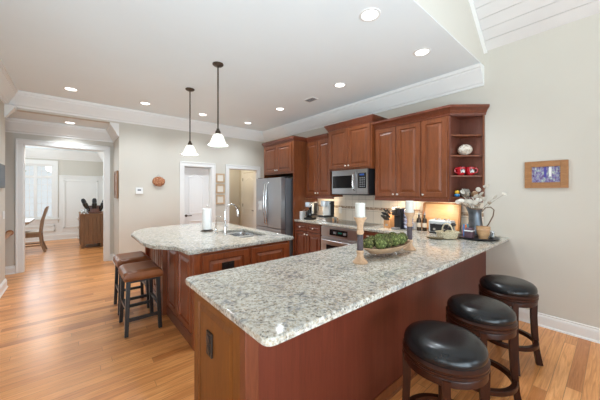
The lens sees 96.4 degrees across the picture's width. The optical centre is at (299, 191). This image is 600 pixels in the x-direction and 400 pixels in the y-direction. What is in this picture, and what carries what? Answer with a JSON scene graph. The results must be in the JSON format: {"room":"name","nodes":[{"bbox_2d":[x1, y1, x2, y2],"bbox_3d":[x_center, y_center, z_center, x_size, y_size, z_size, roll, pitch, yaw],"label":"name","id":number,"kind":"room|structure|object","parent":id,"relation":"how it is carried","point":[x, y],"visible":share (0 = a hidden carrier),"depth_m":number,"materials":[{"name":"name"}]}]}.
{"room":"kitchen","nodes":[
{"label":"kitchen","id":0,"kind":"room"},
{"bbox_2d":[0,99,4,283],"bbox_3d":[-3.476,-0.055,1.789,1.400,3.050,4.880,0,0,-40],"label":"wall","id":1,"kind":"structure","parent":0,"point":[2,118],"depth_m":3.95,"materials":[{"name":"paint"}]},
{"bbox_2d":[0,164,4,187],"bbox_3d":[-4.215,-0.220,3.776,0.031,0.340,0.450,0,0,-40],"label":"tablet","id":2,"kind":"object","parent":1,"relation":"attached to","point":[2,167],"visible":1,"depth_m":3.79,"materials":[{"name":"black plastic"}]},
{"bbox_2d":[0,278,7,297],"bbox_3d":[-2.995,1.400,2.235,0.150,0.140,4.880,0,0,-40],"label":"baseboard","id":3,"kind":"structure","parent":1,"relation":"attached to","point":[3,286],"depth_m":3.92,"materials":[{"name":"paint"}]},
{"bbox_2d":[9,111,108,128],"bbox_3d":[-4.848,-1.340,4.544,2.860,0.100,0.760,0,0,-40],"label":"ceiling","id":4,"kind":"structure","parent":0,"point":[17,114],"depth_m":4.80,"materials":[{"name":"paint"}]},
{"bbox_2d":[5,132,113,266],"bbox_3d":[-5.132,0.020,4.880,2.860,2.900,0.120,0,0,-40],"label":"wall","id":5,"kind":"structure","parent":0,"point":[9,137],"depth_m":4.80,"materials":[{"name":"paint"}]},
{"bbox_2d":[5,230,13,239],"bbox_3d":[-4.888,0.740,4.444,0.100,0.110,0.860,0,0,-40],"label":"stair handrail","id":6,"kind":"object","parent":5,"relation":"attached to","point":[9,232],"visible":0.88,"depth_m":4.67,"materials":[{"name":"brown wood"}]},
{"bbox_2d":[5,266,14,274],"bbox_3d":[-5.638,1.400,4.355,1.410,0.140,0.030,0,0,-40],"label":"baseboard","id":7,"kind":"structure","parent":5,"relation":"attached to","point":[9,269],"depth_m":4.76,"materials":[{"name":"paint"}]},
{"bbox_2d":[15,138,109,273],"bbox_3d":[-4.617,0.258,5.308,1.390,2.425,0.172,0,0,-40],"label":"door frame","id":8,"kind":"structure","parent":5,"relation":"attached to","point":[20,144],"depth_m":4.92,"materials":[{"name":"paint"}]},
{"bbox_2d":[25,146,96,152],"bbox_3d":[-6.777,-1.300,6.122,4.150,0.100,3.900,0,0,-40],"label":"ceiling","id":9,"kind":"structure","parent":0,"point":[25,146],"depth_m":7.98,"materials":[{"name":"paint"}]},
{"bbox_2d":[25,158,102,222],"bbox_3d":[-8.081,0.110,7.665,4.150,2.720,0.140,0,0,-40],"label":"wall","id":10,"kind":"structure","parent":0,"point":[65,167],"depth_m":8.45,"materials":[{"name":"paint"}]},
{"bbox_2d":[25,159,59,223],"bbox_3d":[-7.911,0.010,7.742,1.450,1.880,0.160,0,0,-40],"label":"window","id":11,"kind":"structure","parent":10,"relation":"in","point":[54,218],"depth_m":7.99,"materials":[{"name":"glass"}]},
{"bbox_2d":[25,232,78,242],"bbox_3d":[-6.796,1.368,6.106,4.000,0.196,3.900,0,0,-40],"label":"baseboard","id":12,"kind":"structure","parent":10,"relation":"attached to","point":[58,236],"depth_m":8.12,"materials":[{"name":"paint"}]},
{"bbox_2d":[25,147,102,161],"bbox_3d":[-6.796,-1.112,6.106,4.000,0.276,3.900,0,0,-40],"label":"crown molding","id":13,"kind":"structure","parent":10,"relation":"attached to","point":[29,152],"depth_m":8.16,"materials":[{"name":"paint"}]},
{"bbox_2d":[25,175,102,233],"bbox_3d":[-7.458,0.435,8.066,2.480,1.870,0.050,0,0,-40],"label":"trim","id":14,"kind":"structure","parent":10,"relation":"attached to","point":[72,189],"depth_m":8.38,"materials":[{"name":"paint"}]},
{"bbox_2d":[114,138,117,254],"bbox_3d":[-3.748,0.020,5.566,0.140,2.900,0.860,0,0,-40],"label":"wall","id":15,"kind":"structure","parent":0,"point":[116,140],"depth_m":5.39,"materials":[{"name":"paint"}]},
{"bbox_2d":[114,171,118,197],"bbox_3d":[-3.609,-0.135,5.264,0.033,0.530,0.420,0,0,-40],"label":"hallway picture","id":16,"kind":"object","parent":15,"relation":"attached to","point":[116,173],"visible":1,"depth_m":5.11,"materials":[{"name":"brown wood"}]},
{"bbox_2d":[15,108,264,253],"bbox_3d":[-3.329,-0.055,5.264,6.110,3.050,0.140,0,0,-40],"label":"wall","id":17,"kind":"structure","parent":0,"point":[145,153],"depth_m":5.49,"materials":[{"name":"paint"}]},
{"bbox_2d":[4,104,118,142],"bbox_3d":[-4.771,-1.185,4.452,2.860,0.270,1.000,0,0,-40],"label":"crown molding","id":18,"kind":"structure","parent":17,"relation":"attached to","point":[12,125],"depth_m":5.07,"materials":[{"name":"paint"}]},
{"bbox_2d":[136,188,142,193],"bbox_3d":[-3.171,-0.015,5.286,0.124,0.124,0.029,0,0,-40],"label":"thermostat","id":19,"kind":"object","parent":17,"relation":"attached to","point":[138,190],"visible":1,"depth_m":5.28,"materials":[{"name":"white plastic"}]},
{"bbox_2d":[152,177,164,187],"bbox_3d":[-2.897,-0.214,5.497,0.236,0.265,0.056,0,0,-40],"label":"wall ornament","id":20,"kind":"object","parent":17,"relation":"attached to","point":[157,181],"visible":1,"depth_m":5.47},
{"bbox_2d":[185,167,208,223],"bbox_3d":[-2.362,0.460,6.117,0.575,2.000,0.096,0,0,-40],"label":"door","id":21,"kind":"structure","parent":17,"relation":"in","point":[196,179],"depth_m":6.12,"materials":[{"name":"paint"}]},
{"bbox_2d":[180,161,215,224],"bbox_3d":[-2.334,0.407,6.085,0.795,2.125,0.172,0,0,-40],"label":"door frame","id":22,"kind":"structure","parent":17,"relation":"attached to","point":[211,166],"depth_m":6.10,"materials":[{"name":"paint"}]},
{"bbox_2d":[216,173,224,182],"bbox_3d":[-1.894,-0.320,6.370,0.216,0.216,0.020,0,0,-40],"label":"frame","id":23,"kind":"object","parent":17,"relation":"attached to","point":[220,178],"visible":1,"depth_m":6.36,"materials":[{"name":"beige wood"}]},
{"bbox_2d":[216,184,224,192],"bbox_3d":[-1.894,-0.065,6.370,0.216,0.216,0.020,0,0,-40],"label":"frame","id":24,"kind":"object","parent":17,"relation":"attached to","point":[220,188],"visible":1,"depth_m":6.37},
{"bbox_2d":[216,195,224,203],"bbox_3d":[-1.894,0.190,6.370,0.216,0.216,0.020,0,0,-40],"label":"frame","id":25,"kind":"object","parent":17,"relation":"attached to","point":[220,199],"visible":1,"depth_m":6.37,"materials":[{"name":"beige wood"}]},
{"bbox_2d":[225,164,259,228],"bbox_3d":[-1.467,0.407,6.817,0.970,2.125,0.172,0,0,-40],"label":"door frame","id":26,"kind":"structure","parent":17,"relation":"attached to","point":[256,169],"depth_m":6.67,"materials":[{"name":"paint"}]},
{"bbox_2d":[207,168,238,224],"bbox_3d":[-2.022,0.220,7.397,1.360,2.500,1.430,0,0,-40],"label":"wall","id":27,"kind":"structure","parent":0,"point":[233,174],"depth_m":8.17,"materials":[{"name":"paint"}]},
{"bbox_2d":[0,0,483,131],"bbox_3d":[-1.745,-1.563,3.312,6.210,0.006,5.169,0,0,-40],"label":"ceiling","id":28,"kind":"structure","parent":0,"point":[273,54],"depth_m":3.01,"materials":[{"name":"paint"}]},
{"bbox_2d":[63,87,78,91],"bbox_3d":[-3.489,-1.557,4.082,0.190,0.006,0.190,0,0,-40],"label":"recessed light","id":29,"kind":"object","parent":28,"relation":"in","point":[65,88],"visible":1,"depth_m":4.09,"materials":[{"name":"paint"}]},
{"bbox_2d":[181,87,198,154],"bbox_3d":[-1.674,-1.063,4.079,0.248,0.994,0.248,0,0,-40],"label":"pendant light","id":30,"kind":"object","parent":28,"relation":"hanging from","point":[189,149],"visible":1,"depth_m":4.07,"materials":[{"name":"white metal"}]},
{"bbox_2d":[207,61,227,146],"bbox_3d":[-1.003,-1.063,3.279,0.248,0.994,0.248,0,0,-40],"label":"pendant light","id":31,"kind":"object","parent":28,"relation":"hanging from","point":[217,140],"visible":1,"depth_m":3.27,"materials":[{"name":"white glass"}]},
{"bbox_2d":[303,97,317,101],"bbox_3d":[0.186,-1.554,4.543,0.150,0.011,0.220,0,0,-40],"label":"ceiling vent","id":32,"kind":"object","parent":28,"relation":"in","point":[311,99],"visible":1,"depth_m":4.52,"materials":[{"name":"metal"}]},
{"bbox_2d":[333,82,346,87],"bbox_3d":[0.585,-1.557,3.925,0.190,0.006,0.190,0,0,-40],"label":"recessed light","id":33,"kind":"object","parent":28,"relation":"in","point":[340,84],"visible":1,"depth_m":3.92,"materials":[{"name":"paint"}]},
{"bbox_2d":[359,8,380,21],"bbox_3d":[0.618,-1.557,2.368,0.190,0.006,0.190,0,0,-40],"label":"recessed light","id":34,"kind":"object","parent":28,"relation":"in","point":[369,14],"visible":1,"depth_m":2.36,"materials":[{"name":"paint"}]},
{"bbox_2d":[413,48,430,56],"bbox_3d":[1.366,-1.557,3.000,0.190,0.006,0.190,0,0,-40],"label":"recessed light","id":35,"kind":"object","parent":28,"relation":"in","point":[420,52],"visible":1,"depth_m":3.00,"materials":[{"name":"paint"}]},
{"bbox_2d":[0,238,599,399],"bbox_3d":[-1.625,1.520,2.620,7.500,0.100,16.500,0,0,-40],"label":"floor","id":36,"kind":"structure","parent":0,"point":[62,334],"depth_m":2.49,"materials":[{"name":"brown wood"}]},
{"bbox_2d":[25,218,34,225],"bbox_3d":[-7.364,1.087,6.018,1.920,0.765,1.200,0,0,-40],"label":"dining table","id":37,"kind":"object","parent":36,"relation":"on","point":[28,220],"visible":0.16,"depth_m":6.53,"materials":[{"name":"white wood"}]},
{"bbox_2d":[25,206,48,251],"bbox_3d":[-6.518,0.923,6.537,0.563,1.107,0.460,0,0,-40],"label":"dining chair","id":38,"kind":"object","parent":36,"relation":"on","point":[34,233],"visible":0.75,"depth_m":6.49,"materials":[{"name":"brown wood"}]},
{"bbox_2d":[25,230,38,233],"bbox_3d":[-6.568,0.985,6.494,0.390,0.030,0.400,0,0,-40],"label":"cushion","id":39,"kind":"object","parent":38,"relation":"on","point":[33,231],"depth_m":6.44,"materials":[{"name":"white fabric"}]},
{"bbox_2d":[77,211,102,248],"bbox_3d":[-5.791,1.025,7.420,0.587,0.890,1.130,0,0,-40],"label":"dresser","id":40,"kind":"object","parent":36,"relation":"on","point":[90,226],"visible":0.94,"depth_m":7.00,"materials":[{"name":"brown wood"}]},
{"bbox_2d":[88,205,101,212],"bbox_3d":[-5.558,0.479,7.243,0.320,0.200,0.200,0,0,-40],"label":"holder","id":41,"kind":"object","parent":40,"relation":"on","point":[96,210],"visible":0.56,"depth_m":7.21,"materials":[{"name":"brown wood"}]},
{"bbox_2d":[81,199,89,210],"bbox_3d":[-5.698,0.366,7.125,0.200,0.360,0.116,0,0,-40],"label":"wine bottle","id":42,"kind":"object","parent":41,"relation":"in","point":[84,203],"visible":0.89,"depth_m":7.09,"materials":[{"name":"black glass"}]},
{"bbox_2d":[92,198,96,208],"bbox_3d":[-5.558,0.364,7.243,0.116,0.368,0.116,0,0,-40],"label":"wine bottle","id":43,"kind":"object","parent":41,"relation":"in","point":[94,201],"visible":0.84,"depth_m":7.21,"materials":[{"name":"black glass"}]},
{"bbox_2d":[113,251,150,315],"bbox_3d":[-2.164,1.144,3.447,0.362,0.654,0.463,0,0,-40],"label":"stool","id":44,"kind":"object","parent":36,"relation":"on","point":[131,257],"visible":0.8,"depth_m":3.38,"materials":[{"name":"black wood"}]},
{"bbox_2d":[118,260,162,337],"bbox_3d":[-1.765,1.144,2.960,0.362,0.654,0.463,0,0,-40],"label":"stool","id":45,"kind":"object","parent":36,"relation":"on","point":[149,270],"visible":1,"depth_m":2.88,"materials":[{"name":"brown leather"}]},
{"bbox_2d":[145,240,289,350],"bbox_3d":[-1.203,1.026,3.567,1.156,0.888,2.008,0,0,-40],"label":"base cabinet","id":46,"kind":"object","parent":36,"relation":"on","point":[177,298],"visible":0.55,"depth_m":2.81,"materials":[{"name":"brown wood"}]},
{"bbox_2d":[131,222,293,254],"bbox_3d":[-1.302,0.558,3.542,1.476,0.036,2.108,0,0,-40],"label":"countertop","id":47,"kind":"structure","parent":46,"relation":"on","point":[188,239],"depth_m":3.08,"materials":[{"name":"stone"}]},
{"bbox_2d":[223,204,238,234],"bbox_3d":[-0.851,0.346,3.377,0.223,0.388,0.116,0,0,-40],"label":"faucet","id":48,"kind":"object","parent":47,"relation":"on","point":[237,210],"visible":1,"depth_m":3.34,"materials":[{"name":"silver metal"}]},
{"bbox_2d":[227,231,261,237],"bbox_3d":[-0.755,0.665,3.512,0.404,0.177,0.724,0,0,-40],"label":"sink","id":49,"kind":"object","parent":47,"relation":"in","point":[242,234],"visible":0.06,"depth_m":3.78,"materials":[{"name":"metal"}]},
{"bbox_3d":[-1.272,0.361,3.665,0.170,0.358,0.170,0,0,-40],"label":"paper towel holder","id":50,"kind":"object","parent":47,"relation":"on","visible":0},
{"bbox_2d":[202,209,211,229],"bbox_3d":[-1.272,0.377,3.665,0.120,0.280,0.120,0,0,-40],"label":"paper towel roll","id":51,"kind":"object","parent":50,"relation":"on","point":[206,213],"visible":1,"depth_m":3.61,"materials":[{"name":"white paper"}]},
{"bbox_2d":[222,261,233,269],"bbox_3d":[-0.716,0.735,2.675,0.130,0.070,0.011,0,0,-40],"label":"outlet","id":52,"kind":"object","parent":46,"relation":"attached to","point":[225,264],"depth_m":2.66,"materials":[{"name":"black plastic"}]},
{"bbox_2d":[256,176,292,256],"bbox_3d":[-0.379,0.589,5.745,0.924,1.762,0.935,0,0,-40],"label":"refrigerator","id":53,"kind":"object","parent":36,"relation":"on","point":[274,196],"visible":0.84,"depth_m":5.31,"materials":[{"name":"silver metal"}]},
{"bbox_2d":[262,135,317,255],"bbox_3d":[-0.240,0.198,5.791,0.703,2.545,1.145,0,0,-40],"label":"tall cabinet","id":54,"kind":"object","parent":36,"relation":"on","point":[286,156],"visible":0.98,"depth_m":5.34,"materials":[{"name":"brown wood"}]},
{"bbox_2d":[295,221,321,255],"bbox_3d":[0.351,1.026,5.114,0.673,0.888,0.729,0,0,-40],"label":"base cabinet","id":55,"kind":"object","parent":36,"relation":"on","point":[307,235],"visible":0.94,"depth_m":4.90,"materials":[{"name":"brown wood"}]},
{"bbox_2d":[321,225,356,249],"bbox_3d":[0.846,0.988,4.492,0.688,0.805,0.850,0,0,-40],"label":"oven","id":56,"kind":"object","parent":36,"relation":"on","point":[332,237],"visible":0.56,"depth_m":4.36,"materials":[{"name":"metal"}]},
{"bbox_2d":[194,251,485,399],"bbox_3d":[0.823,1.026,2.487,3.348,0.888,0.664,0,0,-40],"label":"base cabinet","id":57,"kind":"object","parent":36,"relation":"on","point":[357,354],"visible":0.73,"depth_m":1.58,"materials":[{"name":"brown wood"}]},
{"bbox_2d":[206,330,212,358],"bbox_3d":[-0.496,0.835,1.468,0.011,0.130,0.072,0,0,-40],"label":"outlet","id":58,"kind":"object","parent":57,"relation":"attached to","point":[209,333],"depth_m":1.45,"materials":[{"name":"black plastic"}]},
{"bbox_2d":[186,219,508,346],"bbox_3d":[0.126,0.558,3.288,3.381,0.036,3.225,0,0,-40],"label":"countertop","id":59,"kind":"structure","parent":57,"relation":"on","point":[277,301],"depth_m":1.61,"materials":[{"name":"grey stone"}]},
{"bbox_2d":[300,210,305,218],"bbox_3d":[0.056,0.450,5.287,0.110,0.180,0.065,0,0,-40],"label":"canister","id":60,"kind":"object","parent":59,"relation":"on","point":[302,213],"visible":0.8,"depth_m":5.26,"materials":[{"name":"white ceramic"}]},
{"bbox_2d":[304,202,317,219],"bbox_3d":[0.200,0.370,5.168,0.263,0.340,0.184,0,0,-40],"label":"drip coffee maker","id":61,"kind":"object","parent":59,"relation":"on","point":[312,213],"visible":0.96,"depth_m":5.11,"materials":[{"name":"silver plastic"}]},
{"bbox_2d":[316,217,336,221],"bbox_3d":[0.489,0.507,4.996,0.303,0.065,0.260,0,0,-40],"label":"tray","id":62,"kind":"object","parent":59,"relation":"on","point":[326,219],"visible":0.9,"depth_m":4.90,"materials":[{"name":"metal"}]},
{"bbox_2d":[318,201,333,217],"bbox_3d":[0.492,0.322,4.995,0.260,0.304,0.174,0,0,-40],"label":"toaster","id":63,"kind":"object","parent":62,"relation":"on","point":[328,206],"visible":1,"depth_m":4.95,"materials":[{"name":"silver metal"}]},
{"bbox_2d":[326,220,381,226],"bbox_3d":[0.890,0.536,4.509,0.476,0.007,0.816,0,0,-40],"label":"cooktop","id":64,"kind":"object","parent":59,"relation":"in","point":[343,222],"visible":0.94,"depth_m":4.47,"materials":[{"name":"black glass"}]},
{"bbox_2d":[353,217,367,264],"bbox_3d":[0.456,0.368,2.032,0.113,0.344,0.113,0,0,-40],"label":"candle holder","id":65,"kind":"object","parent":59,"relation":"on","point":[360,260],"visible":0.97,"depth_m":2.01,"materials":[{"name":"brown wood"}]},
{"bbox_2d":[355,203,364,217],"bbox_3d":[0.456,0.137,2.032,0.075,0.116,0.075,0,0,-40],"label":"pillar candle","id":66,"kind":"object","parent":65,"relation":"on","point":[359,207],"visible":0.98,"depth_m":2.00,"materials":[{"name":"wax"}]},
{"bbox_2d":[363,239,409,256],"bbox_3d":[0.731,0.487,2.281,0.636,0.102,0.234,0,0,-40],"label":"dough bowl","id":67,"kind":"object","parent":59,"relation":"on","point":[374,250],"visible":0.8,"depth_m":2.17,"materials":[{"name":"brown wood"}]},
{"bbox_2d":[363,238,373,248],"bbox_3d":[0.544,0.422,2.150,0.100,0.098,0.096,0,0,-40],"label":"moss ball","id":68,"kind":"object","parent":67,"relation":"on","point":[368,243],"visible":0.78,"depth_m":2.12,"materials":[{"name":"green plant"}]},
{"bbox_2d":[374,237,386,248],"bbox_3d":[0.645,0.417,2.154,0.101,0.100,0.096,0,0,-40],"label":"moss ball","id":69,"kind":"object","parent":67,"relation":"on","point":[380,243],"visible":0.93,"depth_m":2.12,"materials":[{"name":"green plant"}]},
{"bbox_2d":[383,236,392,247],"bbox_3d":[0.717,0.414,2.212,0.100,0.100,0.096,0,0,-40],"label":"moss ball","id":70,"kind":"object","parent":67,"relation":"on","point":[388,239],"visible":0.73,"depth_m":2.18,"materials":[{"name":"green plant"}]},
{"bbox_2d":[390,235,399,246],"bbox_3d":[0.798,0.418,2.269,0.099,0.099,0.094,0,0,-40],"label":"moss ball","id":71,"kind":"object","parent":67,"relation":"on","point":[396,241],"visible":0.85,"depth_m":2.23,"materials":[{"name":"green plant"}]},
{"bbox_2d":[395,234,405,244],"bbox_3d":[0.870,0.414,2.327,0.100,0.100,0.097,0,0,-40],"label":"moss ball","id":72,"kind":"object","parent":67,"relation":"in","point":[401,237],"visible":0.63,"depth_m":2.29,"materials":[{"name":"green plant"}]},
{"bbox_2d":[384,212,393,227],"bbox_3d":[1.345,0.426,4.030,0.162,0.228,0.100,0,0,-40],"label":"knife block","id":73,"kind":"object","parent":59,"relation":"on","point":[387,223],"visible":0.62,"depth_m":3.98,"materials":[{"name":"brown wood"}]},
{"bbox_2d":[391,206,404,229],"bbox_3d":[1.420,0.372,3.858,0.250,0.336,0.112,0,0,-40],"label":"coffee machine","id":74,"kind":"object","parent":59,"relation":"on","point":[398,213],"visible":0.96,"depth_m":3.80,"materials":[{"name":"black plastic"}]},
{"bbox_2d":[403,212,415,250],"bbox_3d":[1.018,0.368,2.490,0.113,0.344,0.113,0,0,-40],"label":"candle holder","id":75,"kind":"object","parent":59,"relation":"on","point":[409,216],"visible":0.88,"depth_m":2.47,"materials":[{"name":"brown wood"}]},
{"bbox_2d":[405,200,413,212],"bbox_3d":[1.018,0.137,2.490,0.075,0.116,0.075,0,0,-40],"label":"pillar candle","id":76,"kind":"object","parent":75,"relation":"on","point":[409,205],"visible":1,"depth_m":2.46,"materials":[{"name":"wax"}]},
{"bbox_2d":[417,213,420,230],"bbox_3d":[1.650,0.409,3.718,0.059,0.262,0.059,0,0,-40],"label":"oil bottle","id":77,"kind":"object","parent":59,"relation":"on","point":[418,218],"visible":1,"depth_m":3.69,"materials":[{"name":"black glass"}]},
{"bbox_2d":[422,212,426,230],"bbox_3d":[1.710,0.409,3.678,0.059,0.262,0.059,0,0,-40],"label":"oil bottle","id":78,"kind":"object","parent":59,"relation":"on","point":[424,221],"visible":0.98,"depth_m":3.66,"materials":[{"name":"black glass"}]},
{"bbox_2d":[426,236,443,239],"bbox_3d":[1.525,0.529,3.030,0.089,0.022,0.197,0,0,-40],"label":"scoop","id":79,"kind":"object","parent":59,"relation":"on","point":[430,237],"visible":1,"depth_m":3.02,"materials":[{"name":"wood"}]},
{"bbox_2d":[421,202,461,231],"bbox_3d":[1.932,0.345,3.682,0.093,0.385,0.500,0,0,-40],"label":"serving tray","id":80,"kind":"object","parent":59,"relation":"on","point":[452,211],"visible":0.64,"depth_m":3.67,"materials":[{"name":"brown wood"}]},
{"bbox_2d":[429,218,454,233],"bbox_3d":[1.815,0.444,3.439,0.167,0.192,0.280,0,0,-40],"label":"toaster","id":81,"kind":"object","parent":59,"relation":"on","point":[435,224],"visible":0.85,"depth_m":3.41,"materials":[{"name":"silver plastic"}]},
{"bbox_2d":[435,223,459,238],"bbox_3d":[1.688,0.449,3.069,0.260,0.182,0.184,0,0,-10],"label":"wicker basket","id":82,"kind":"object","parent":59,"relation":"on","point":[448,234],"visible":0.99,"depth_m":3.00,"materials":[{"name":"beige wicker"}]},
{"bbox_2d":[458,234,499,240],"bbox_3d":[2.043,0.529,3.082,0.428,0.021,0.419,0,0,-40],"label":"round tray","id":83,"kind":"object","parent":59,"relation":"on","point":[459,235],"visible":0.63,"depth_m":2.98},
{"bbox_2d":[464,226,474,237],"bbox_3d":[1.927,0.461,3.049,0.085,0.130,0.085,0,0,-40],"label":"canister","id":84,"kind":"object","parent":83,"relation":"on","point":[469,232],"visible":1,"depth_m":3.03,"materials":[{"name":"ceramic"}]},
{"bbox_2d":[464,205,494,236],"bbox_3d":[2.103,0.342,3.156,0.293,0.368,0.159,0,0,44],"label":"metal pitcher","id":85,"kind":"object","parent":83,"relation":"on","point":[474,215],"visible":0.62,"depth_m":3.12,"materials":[{"name":"grey metal"}]},
{"bbox_2d":[455,184,507,212],"bbox_3d":[2.098,0.210,3.121,0.513,0.592,0.173,0,0,41],"label":"dried flowers","id":86,"kind":"object","parent":85,"relation":"in","point":[470,202],"visible":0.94,"depth_m":3.13,"materials":[{"name":"white plant"}]},
{"bbox_2d":[476,226,490,238],"bbox_3d":[2.047,0.459,2.993,0.138,0.135,0.138,0,0,-40],"label":"flower pot","id":87,"kind":"object","parent":83,"relation":"on","point":[483,232],"visible":1,"depth_m":2.95,"materials":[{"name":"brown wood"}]},
{"bbox_2d":[363,231,382,239],"bbox_3d":[1.359,1.026,3.918,0.678,0.888,0.680,0,0,-40],"label":"base cabinet","id":88,"kind":"object","parent":36,"relation":"on","point":[366,234],"visible":0.12,"depth_m":3.89,"materials":[{"name":"brown wood"}]},
{"bbox_2d":[402,320,490,399],"bbox_3d":[0.785,1.122,1.465,0.423,0.704,0.423,0,0,-16],"label":"counter stool","id":89,"kind":"object","parent":36,"relation":"on","point":[450,356],"visible":1,"depth_m":1.35,"materials":[{"name":"black leather"}]},
{"bbox_2d":[404,320,488,370],"bbox_3d":[0.785,0.811,1.465,0.406,0.082,0.406,0,0,25],"label":"cushion","id":90,"kind":"object","parent":89,"relation":"on","point":[437,345],"depth_m":1.36,"materials":[{"name":"black leather"}]},
{"bbox_2d":[446,293,521,399],"bbox_3d":[1.266,1.122,1.888,0.423,0.704,0.423,0,0,-21],"label":"counter stool","id":91,"kind":"object","parent":36,"relation":"on","point":[486,317],"visible":0.81,"depth_m":1.77,"materials":[{"name":"black leather"}]},
{"bbox_2d":[447,293,516,325],"bbox_3d":[1.266,0.811,1.888,0.406,0.082,0.406,0,0,28],"label":"cushion","id":92,"kind":"object","parent":91,"relation":"on","point":[470,309],"depth_m":1.78,"materials":[{"name":"black leather"}]},
{"bbox_2d":[479,274,542,376],"bbox_3d":[1.823,1.122,2.359,0.423,0.704,0.423,0,0,-19],"label":"counter stool","id":93,"kind":"object","parent":36,"relation":"on","point":[515,292],"visible":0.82,"depth_m":2.24,"materials":[{"name":"black leather"}]},
{"bbox_2d":[479,274,537,296],"bbox_3d":[1.823,0.811,2.359,0.406,0.082,0.406,0,0,22],"label":"cushion","id":94,"kind":"object","parent":93,"relation":"on","point":[494,284],"depth_m":2.25,"materials":[{"name":"black leather"}]},
{"bbox_2d":[239,13,599,327],"bbox_3d":[2.180,-0.180,3.577,0.152,3.300,12.850,0,0,-40],"label":"wall","id":95,"kind":"structure","parent":0,"point":[541,90],"depth_m":2.92,"materials":[{"name":"paint"}]},
{"bbox_2d":[0,59,483,141],"bbox_3d":[-1.126,-1.440,3.742,4.710,0.240,5.030,0,0,-40],"label":"crown molding","id":96,"kind":"structure","parent":95,"relation":"attached to","point":[470,77],"depth_m":4.59,"materials":[{"name":"paint"}]},
{"bbox_2d":[241,170,253,225],"bbox_3d":[-1.459,0.410,7.761,0.030,2.120,0.980,0,0,-40],"label":"door frame","id":97,"kind":"structure","parent":95,"relation":"attached to","point":[242,171],"depth_m":8.06,"materials":[{"name":"paint"}]},
{"bbox_2d":[243,172,253,227],"bbox_3d":[-1.478,0.460,7.755,0.096,2.000,0.795,0,0,-40],"label":"door","id":98,"kind":"structure","parent":95,"relation":"in","point":[248,178],"depth_m":7.78,"materials":[{"name":"paint"}]},
{"bbox_2d":[306,133,342,198],"bbox_3d":[0.467,-0.465,5.202,0.383,1.200,0.743,0,0,-40],"label":"upper cabinet","id":99,"kind":"object","parent":95,"relation":"attached to","point":[318,177],"visible":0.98,"depth_m":5.10,"materials":[{"name":"brown wood"}]},
{"bbox_2d":[324,114,386,171],"bbox_3d":[0.940,-0.765,4.581,0.463,0.810,1.030,0,0,-40],"label":"upper cabinet","id":100,"kind":"object","parent":95,"relation":"attached to","point":[351,143],"visible":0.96,"depth_m":4.38,"materials":[{"name":"brown wood"}]},
{"bbox_2d":[332,168,374,194],"bbox_3d":[0.941,-0.148,4.536,0.496,0.419,0.745,0,0,-40],"label":"microwave","id":101,"kind":"object","parent":100,"relation":"attached to","point":[356,181],"visible":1,"depth_m":4.32,"materials":[{"name":"silver metal"}]},
{"bbox_2d":[372,112,420,201],"bbox_3d":[1.496,-0.463,3.971,0.401,1.195,0.725,0,0,-40],"label":"upper cabinet","id":102,"kind":"object","parent":95,"relation":"attached to","point":[397,139],"visible":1,"depth_m":3.84,"materials":[{"name":"brown wood"}]},
{"bbox_2d":[419,107,448,201],"bbox_3d":[1.843,-0.463,3.560,0.401,1.195,0.348,0,0,-40],"label":"upper cabinet","id":103,"kind":"object","parent":95,"relation":"attached to","point":[434,127],"visible":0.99,"depth_m":3.46,"materials":[{"name":"brown wood"}]},
{"bbox_2d":[438,104,489,201],"bbox_3d":[2.041,-0.463,3.327,0.406,1.195,0.452,0,0,-40],"label":"shelf","id":104,"kind":"object","parent":95,"relation":"attached to","point":[466,121],"visible":0.87,"depth_m":3.38,"materials":[{"name":"brown wood"}]},
{"bbox_2d":[454,167,464,174],"bbox_3d":[2.022,-0.256,3.382,0.107,0.107,0.132,0,0,45],"label":"mug","id":105,"kind":"object","parent":104,"relation":"on","point":[458,170],"visible":0.84,"depth_m":3.35,"materials":[{"name":"red ceramic"}]},
{"bbox_2d":[457,144,472,154],"bbox_3d":[2.096,-0.527,3.407,0.164,0.141,0.166,0,0,-40],"label":"shell","id":106,"kind":"object","parent":104,"relation":"on","point":[465,149],"visible":0.85,"depth_m":3.35,"materials":[{"name":"white"}]},
{"bbox_2d":[460,189,469,196],"bbox_3d":[2.082,0.018,3.377,0.112,0.102,0.112,0,0,-40],"label":"vase","id":107,"kind":"object","parent":104,"relation":"on","point":[465,190],"visible":0.59,"depth_m":3.34,"materials":[{"name":"white ceramic"}]},
{"bbox_2d":[465,167,477,174],"bbox_3d":[2.157,-0.256,3.384,0.107,0.107,0.132,0,0,-37],"label":"mug","id":108,"kind":"object","parent":104,"relation":"on","point":[468,170],"visible":0.85,"depth_m":3.36,"materials":[{"name":"red ceramic"}]},
{"bbox_2d":[525,159,568,187],"bbox_3d":[2.654,-0.184,2.895,0.024,0.292,0.352,0,0,-40],"label":"framed painting","id":109,"kind":"object","parent":95,"relation":"attached to","point":[554,173],"visible":1,"depth_m":2.88,"materials":[{"name":"brown wood"}]},
{"bbox_2d":[510,306,599,343],"bbox_3d":[4.253,1.400,1.002,0.030,0.140,6.040,0,0,-40],"label":"baseboard","id":110,"kind":"structure","parent":95,"relation":"attached to","point":[590,333],"depth_m":2.78,"materials":[{"name":"paint"}]},
{"bbox_2d":[415,0,483,64],"bbox_3d":[-0.344,-2.983,1.189,6.810,2.834,0.120,0,0,-40],"label":"wall","id":111,"kind":"structure","parent":0,"point":[455,16],"depth_m":2.80,"materials":[{"name":"paint"}]},
{"bbox_2d":[473,0,599,50],"bbox_3d":[1.686,-3.078,-1.213,6.835,2.676,6.170,0,0,-40],"label":"ceiling","id":112,"kind":"structure","parent":0,"point":[502,22],"depth_m":2.90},
{"bbox_2d":[469,0,486,53],"bbox_3d":[-0.297,-3.050,1.134,6.822,2.676,0.045,0,0,-40],"label":"trim","id":113,"kind":"structure","parent":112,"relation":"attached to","point":[471,2],"depth_m":3.13,"materials":[{"name":"paint"}]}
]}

